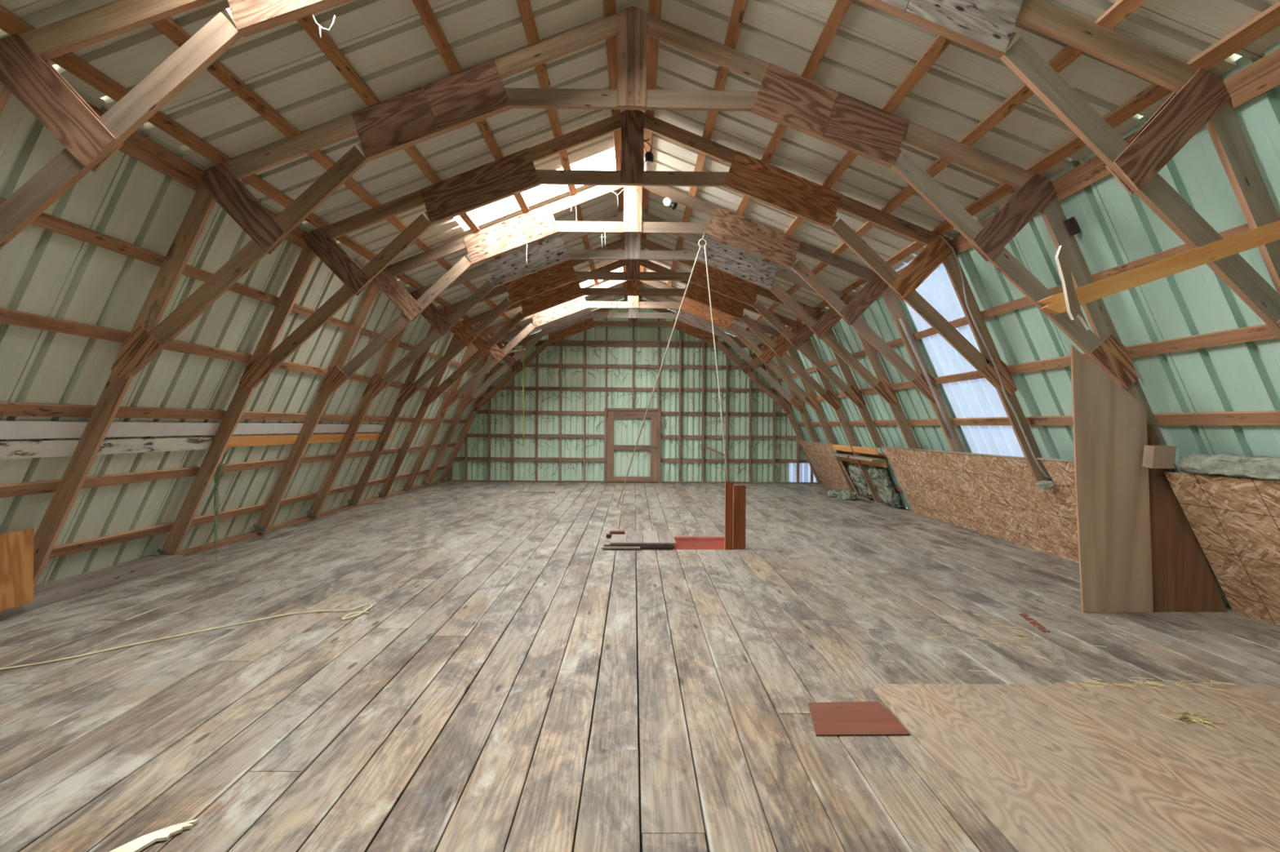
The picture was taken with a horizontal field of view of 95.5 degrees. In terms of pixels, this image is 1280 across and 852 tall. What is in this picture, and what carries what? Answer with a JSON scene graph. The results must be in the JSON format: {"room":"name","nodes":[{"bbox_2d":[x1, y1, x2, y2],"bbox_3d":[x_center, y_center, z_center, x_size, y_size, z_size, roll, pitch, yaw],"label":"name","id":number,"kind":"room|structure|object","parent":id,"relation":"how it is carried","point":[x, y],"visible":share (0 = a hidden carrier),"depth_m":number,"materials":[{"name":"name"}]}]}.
{"room":"barn loft","nodes":[
{"label":"barn loft","id":0,"kind":"room"},
{"bbox_2d":[0,86,493,618],"bbox_3d":[-4.279,-0.331,6.267,1.663,3.542,17.424,0,0,-1],"label":"wall","id":1,"kind":"structure","parent":0,"point":[76,282],"depth_m":5.08,"materials":[{"name":"green metal"}]},
{"bbox_2d":[0,528,34,611],"bbox_3d":[-4.557,1.046,4.053,0.018,0.550,0.620,0,0,-1],"label":"plywood offcut","id":2,"kind":"object","parent":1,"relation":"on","point":[16,548],"visible":1,"depth_m":4.24,"materials":[{"name":"orange wood"}]},
{"bbox_2d":[156,110,1052,555],"bbox_3d":[-0.318,-0.955,6.135,9.348,4.737,0.272,0,0,-1],"label":"roof truss","id":3,"kind":"object","parent":1,"relation":"on","point":[516,173],"visible":0.91,"depth_m":6.07,"materials":[{"name":"brown wood"}]},
{"bbox_2d":[0,421,384,439],"bbox_3d":[-4.383,0.030,5.504,0.073,0.138,9.100,0,0,-1],"label":"board","id":4,"kind":"object","parent":3,"relation":"attached to","point":[8,429],"visible":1,"depth_m":5.17,"materials":[{"name":"paint"}]},
{"bbox_2d":[212,449,228,559],"bbox_3d":[-4.442,0.784,6.142,0.174,1.336,0.075,0,0,20],"label":"twine","id":5,"kind":"object","parent":3,"relation":"hanging from","point":[215,497],"visible":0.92,"depth_m":6.15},
{"bbox_2d":[937,234,1050,479],"bbox_3d":[3.713,-0.724,6.093,1.199,2.558,0.024,0,0,-1],"label":"cable","id":6,"kind":"object","parent":3,"relation":"attached to","point":[943,238],"visible":1,"depth_m":6.08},
{"bbox_2d":[251,185,964,532],"bbox_3d":[-0.358,-0.955,7.575,9.297,4.737,0.124,0,0,-1],"label":"roof truss","id":7,"kind":"object","parent":1,"relation":"on","point":[539,224],"visible":0.84,"depth_m":7.58,"materials":[{"name":"brown wood"}]},
{"bbox_2d":[662,197,677,209],"bbox_3d":[0.392,-2.882,7.534,0.189,0.168,0.110,0,0,19],"label":"light bulb","id":8,"kind":"object","parent":7,"relation":"hanging from","point":[667,202],"visible":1,"depth_m":7.50,"materials":[{"name":"white glass"}]},
{"bbox_2d":[669,201,677,209],"bbox_3d":[0.431,-2.857,7.523,0.065,0.100,0.100,35,0,15],"label":"socket","id":9,"kind":"object","parent":8,"relation":"attached to","point":[673,205],"depth_m":7.50,"materials":[{"name":"black plastic"}]},
{"bbox_2d":[617,231,728,506],"bbox_3d":[0.300,-0.545,8.652,0.143,3.984,3.669,0,0,-24],"label":"rope","id":10,"kind":"object","parent":7,"relation":"hanging from","point":[702,239],"visible":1,"depth_m":7.57,"materials":[{"name":"fabric"}]},
{"bbox_2d":[897,318,954,438],"bbox_3d":[3.742,-0.629,7.601,0.745,1.568,0.044,0,0,-1],"label":"pipe","id":11,"kind":"object","parent":7,"relation":"attached to","point":[900,320],"visible":1,"depth_m":7.58,"materials":[{"name":"metal"}]},
{"bbox_2d":[304,210,919,517],"bbox_3d":[-0.371,-0.955,8.797,9.297,4.737,0.124,0,0,-1],"label":"roof truss","id":12,"kind":"object","parent":1,"relation":"on","point":[553,251],"visible":0.84,"depth_m":8.80,"materials":[{"name":"brown wood"}]},
{"bbox_2d":[346,237,884,506],"bbox_3d":[-0.380,-0.955,10.044,9.307,4.737,0.124,0,0,-1],"label":"roof truss","id":13,"kind":"object","parent":1,"relation":"on","point":[561,274],"visible":0.79,"depth_m":10.05,"materials":[{"name":"brown wood"}]},
{"bbox_2d":[226,432,394,447],"bbox_3d":[-4.479,0.173,8.348,0.074,0.145,4.450,0,0,-1],"label":"board","id":14,"kind":"object","parent":13,"relation":"attached to","point":[236,441],"visible":0.64,"depth_m":7.32,"materials":[{"name":"brown wood"}]},
{"bbox_2d":[422,287,818,484],"bbox_3d":[-0.417,-0.955,13.614,9.307,4.737,0.124,0,0,-1],"label":"roof truss","id":15,"kind":"object","parent":1,"relation":"on","point":[469,397],"visible":0.69,"depth_m":13.62,"materials":[{"name":"brown wood"}]},
{"bbox_2d":[508,348,525,353],"bbox_3d":[-2.938,-1.730,13.520,0.552,0.167,0.054,0,0,-1],"label":"stick","id":16,"kind":"object","parent":15,"relation":"attached to","point":[519,349],"visible":0.59,"depth_m":13.50,"materials":[{"name":"brown wood"}]},
{"bbox_2d":[521,348,524,446],"bbox_3d":[-2.718,-0.664,13.504,0.053,2.275,0.065,0,0,-1],"label":"twine","id":17,"kind":"object","parent":16,"relation":"hanging from","point":[522,444],"visible":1,"depth_m":13.49,"materials":[{"name":"beige fabric"}]},
{"bbox_2d":[0,0,1279,338],"bbox_3d":[-0.308,-0.982,3.187,9.252,4.683,0.063,0,0,-2],"label":"roof truss","id":18,"kind":"object","parent":1,"relation":"on","point":[1200,97],"visible":1,"depth_m":3.24,"materials":[{"name":"brown wood"}]},
{"bbox_2d":[311,11,335,38],"bbox_3d":[-1.828,-2.175,3.148,0.356,0.141,0.008,0,0,-1],"label":"twine","id":19,"kind":"object","parent":18,"relation":"hanging from","point":[334,18],"visible":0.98,"depth_m":3.15,"materials":[{"name":"white fabric"}]},
{"bbox_2d":[1037,220,1279,315],"bbox_3d":[2.804,-0.859,3.021,1.470,0.567,0.038,0,0,-1],"label":"board","id":20,"kind":"object","parent":18,"relation":"attached to","point":[1270,233],"visible":0.92,"depth_m":3.00,"materials":[{"name":"wood"}]},
{"bbox_2d":[1054,244,1089,329],"bbox_3d":[2.219,-0.710,2.984,0.167,0.430,0.021,0,0,-1],"label":"stick","id":21,"kind":"object","parent":20,"relation":"attached to","point":[1073,309],"visible":1,"depth_m":2.97,"materials":[{"name":"brown wood"}]},
{"bbox_2d":[443,308,817,484],"bbox_3d":[-0.184,-0.927,14.950,9.904,4.809,0.222,0,0,-1],"label":"wall","id":22,"kind":"structure","parent":0,"point":[580,433],"depth_m":14.99,"materials":[{"name":"green metal"}]},
{"bbox_2d":[462,338,800,477],"bbox_3d":[-0.207,-0.452,14.917,8.718,3.690,0.062,0,0,-1],"label":"cobwebs","id":23,"kind":"object","parent":22,"relation":"attached to","point":[615,339],"visible":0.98,"depth_m":14.94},
{"bbox_2d":[604,408,660,483],"bbox_3d":[-0.196,0.498,14.900,1.440,1.900,0.142,0,0,-1],"label":"door","id":24,"kind":"structure","parent":22,"relation":"in","point":[622,440],"depth_m":14.87,"materials":[{"name":"brown wood"}]},
{"bbox_2d":[0,481,1279,851],"bbox_3d":[-0.115,1.705,6.349,10.100,0.526,17.500,0,0,-1],"label":"floor","id":25,"kind":"structure","parent":0,"point":[511,681],"depth_m":3.16,"materials":[{"name":"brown wood"}]},
{"bbox_2d":[108,818,199,851],"bbox_3d":[-1.687,1.428,2.004,0.083,0.015,0.275,0,0,33],"label":"wood splinter","id":26,"kind":"object","parent":25,"relation":"on","point":[137,845],"visible":1,"depth_m":2.01,"materials":[{"name":"beige wood"}]},
{"bbox_2d":[0,603,372,670],"bbox_3d":[-3.066,1.416,3.961,2.289,0.022,0.346,0,0,-30],"label":"twine","id":27,"kind":"object","parent":25,"relation":"on","point":[371,604],"visible":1,"depth_m":4.01,"materials":[{"name":"fabric"}]},
{"bbox_2d":[222,481,462,565],"bbox_3d":[-4.501,1.396,10.690,1.042,0.023,9.754,0,0,-1],"label":"hay dust","id":28,"kind":"object","parent":25,"relation":"on","point":[460,482],"visible":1,"depth_m":9.86,"materials":[{"name":"plant"}]},
{"bbox_2d":[526,484,555,493],"bbox_3d":[-2.236,1.426,13.277,0.620,0.012,1.500,0,0,-7],"label":"board","id":29,"kind":"object","parent":25,"relation":"on","point":[532,488],"visible":1,"depth_m":13.21,"materials":[{"name":"beige wood"}]},
{"bbox_2d":[33,6,1225,595],"bbox_3d":[-0.085,-0.980,4.613,9.727,4.683,0.090,0,0,-1],"label":"roof truss","id":30,"kind":"object","parent":25,"relation":"on","point":[477,93],"visible":0.95,"depth_m":4.60,"materials":[{"name":"brown wood"}]},
{"bbox_2d":[0,436,213,459],"bbox_3d":[-4.426,0.167,3.524,0.074,0.150,5.140,0,0,-1],"label":"board","id":31,"kind":"object","parent":30,"relation":"attached to","point":[9,450],"visible":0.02,"depth_m":4.84,"materials":[{"name":"white paint"}]},
{"bbox_2d":[1070,344,1153,612],"bbox_3d":[3.745,0.416,4.614,0.665,2.119,0.018,0,0,-1],"label":"plywood board","id":32,"kind":"object","parent":30,"relation":"attached to","point":[1112,486],"visible":1,"depth_m":4.61,"materials":[{"name":"brown wood"}]},
{"bbox_2d":[401,280,858,493],"bbox_3d":[-0.156,-0.942,12.451,9.804,4.760,0.124,0,0,-1],"label":"roof truss","id":33,"kind":"object","parent":25,"relation":"on","point":[578,304],"visible":0.61,"depth_m":12.46,"materials":[{"name":"brown wood"}]},
{"bbox_2d":[377,259,883,502],"bbox_3d":[-0.144,-0.942,11.247,9.804,4.760,0.124,0,0,-1],"label":"roof truss","id":34,"kind":"object","parent":25,"relation":"on","point":[572,291],"visible":0.7,"depth_m":11.26,"materials":[{"name":"brown wood"}]},
{"bbox_2d":[607,294,617,320],"bbox_3d":[-0.527,-2.287,11.230,0.193,0.518,0.024,0,0,-1],"label":"twine","id":35,"kind":"object","parent":34,"relation":"hanging from","point":[613,295],"visible":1,"depth_m":11.22,"materials":[{"name":"fabric"}]},
{"bbox_2d":[439,297,822,484],"bbox_3d":[-0.177,-0.942,14.787,9.797,4.760,0.050,0,0,-1],"label":"roof truss","id":36,"kind":"object","parent":25,"relation":"on","point":[745,367],"visible":0.66,"depth_m":14.77,"materials":[{"name":"brown wood"}]},
{"bbox_2d":[601,530,675,549],"bbox_3d":[-0.015,1.411,7.220,0.874,0.070,0.869,0,0,-1],"label":"boards","id":37,"kind":"object","parent":25,"relation":"on","point":[652,540],"visible":0.98,"depth_m":6.98,"materials":[{"name":"beige wood"}]},
{"bbox_2d":[609,530,624,533],"bbox_3d":[-0.289,1.356,7.418,0.190,0.030,0.090,0,0,-1],"label":"block","id":38,"kind":"object","parent":37,"relation":"on","point":[611,531],"visible":1,"depth_m":7.37,"materials":[{"name":"brown wood"}]},
{"bbox_2d":[724,481,733,550],"bbox_3d":[1.066,1.306,6.957,0.100,1.282,0.042,0,0,-1],"label":"wooden post","id":39,"kind":"object","parent":25,"relation":"on","point":[728,485],"visible":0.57,"depth_m":6.94,"materials":[{"name":"brown wood"}]},
{"bbox_2d":[732,485,746,549],"bbox_3d":[1.179,1.081,6.903,0.145,0.751,0.042,0,0,-1],"label":"wooden post","id":40,"kind":"object","parent":25,"relation":"on","point":[739,491],"visible":1,"depth_m":6.88,"materials":[{"name":"brown wood"}]},
{"bbox_2d":[826,488,857,500],"bbox_3d":[4.156,1.421,11.942,0.396,0.231,0.798,0,0,-12],"label":"scrap","id":41,"kind":"object","parent":25,"relation":"on","point":[839,494],"visible":0.94,"depth_m":11.76,"materials":[{"name":"grey fabric"}]},
{"bbox_2d":[808,701,911,735],"bbox_3d":[1.050,1.453,2.899,0.449,0.005,0.333,0,0,-1],"label":"scrap","id":42,"kind":"object","parent":25,"relation":"on","point":[863,717],"visible":1,"depth_m":2.87,"materials":[{"name":"red wood"}]},
{"bbox_2d":[866,465,902,508],"bbox_3d":[4.499,1.118,10.681,0.452,0.758,0.714,0,0,-1],"label":"insulation batt","id":43,"kind":"object","parent":25,"relation":"on","point":[881,477],"visible":1,"depth_m":10.49,"materials":[{"name":"grey fabric"}]},
{"bbox_2d":[840,610,1186,671],"bbox_3d":[2.517,1.447,4.103,2.280,0.023,1.024,0,0,-18],"label":"litter","id":44,"kind":"object","parent":25,"relation":"on","point":[1005,611],"visible":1,"depth_m":4.04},
{"bbox_2d":[1018,613,1050,632],"bbox_3d":[2.935,1.464,4.331,0.050,0.010,0.389,0,0,12],"label":"wood sliver","id":45,"kind":"object","parent":25,"relation":"on","point":[1034,623],"visible":1,"depth_m":4.30,"materials":[{"name":"brown wood"}]},
{"bbox_2d":[1047,676,1235,691],"bbox_3d":[2.826,1.450,3.260,1.008,0.020,0.186,0,0,-1],"label":"straw","id":46,"kind":"object","parent":25,"relation":"on","point":[1138,682],"visible":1,"depth_m":3.27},
{"bbox_2d":[1146,422,1227,612],"bbox_3d":[4.330,0.695,4.636,0.720,1.569,0.012,0,0,-1],"label":"plywood board","id":47,"kind":"object","parent":25,"relation":"on","point":[1184,581],"visible":0.82,"depth_m":4.63,"materials":[{"name":"brown wood"}]},
{"bbox_2d":[1157,709,1229,732],"bbox_3d":[2.734,1.450,2.869,0.255,0.020,0.216,0,0,-1],"label":"clump","id":48,"kind":"object","parent":25,"relation":"on","point":[1192,717],"visible":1,"depth_m":2.88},
{"bbox_2d":[0,0,1279,347],"bbox_3d":[-0.083,-2.697,6.311,6.978,1.430,17.424,0,0,-1],"label":"ceiling","id":49,"kind":"structure","parent":0,"point":[275,85],"depth_m":4.44,"materials":[{"name":"beige metal"}]},
{"bbox_2d":[644,139,653,171],"bbox_3d":[0.094,-3.046,6.621,0.125,0.420,0.110,0,0,-1],"label":"lamp","id":50,"kind":"object","parent":49,"relation":"hanging from","point":[648,157],"visible":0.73,"depth_m":6.58,"materials":[{"name":"white glass"}]},
{"bbox_2d":[644,151,653,162],"bbox_3d":[0.102,-3.055,6.621,0.110,0.110,0.110,0,0,-1],"label":"socket","id":51,"kind":"object","parent":50,"relation":"attached to","point":[648,157],"depth_m":6.58,"materials":[{"name":"black plastic"}]},
{"bbox_2d":[771,40,1279,626],"bbox_3d":[4.079,-0.270,6.355,1.663,3.542,17.424,0,0,-1],"label":"wall","id":52,"kind":"structure","parent":0,"point":[1206,366],"depth_m":4.59,"materials":[{"name":"green metal"}]},
{"bbox_2d":[847,464,873,498],"bbox_3d":[4.485,1.119,11.770,0.420,0.669,0.780,0,0,2],"label":"insulation batt","id":53,"kind":"object","parent":52,"relation":"hanging from","point":[857,477],"visible":0.82,"depth_m":11.66,"materials":[{"name":"grey fabric"}]},
{"bbox_2d":[1035,480,1054,488],"bbox_3d":[4.194,0.604,6.017,0.121,0.105,0.182,0,0,4],"label":"scrap","id":54,"kind":"object","parent":52,"relation":"attached to","point":[1046,484],"visible":1,"depth_m":5.97,"materials":[{"name":"grey fabric"}]},
{"bbox_2d":[1142,444,1176,468],"bbox_3d":[4.030,0.238,4.513,0.170,0.178,0.106,0,0,-1],"label":"wood block","id":55,"kind":"object","parent":52,"relation":"on","point":[1155,456],"visible":1,"depth_m":4.47,"materials":[{"name":"beige wood"}]},
{"bbox_2d":[1175,453,1279,481],"bbox_3d":[4.174,0.277,3.483,0.233,0.176,1.972,0,0,-1],"label":"insulation batt","id":56,"kind":"object","parent":52,"relation":"on","point":[1220,465],"visible":1,"depth_m":4.00,"materials":[{"name":"grey fabric"}]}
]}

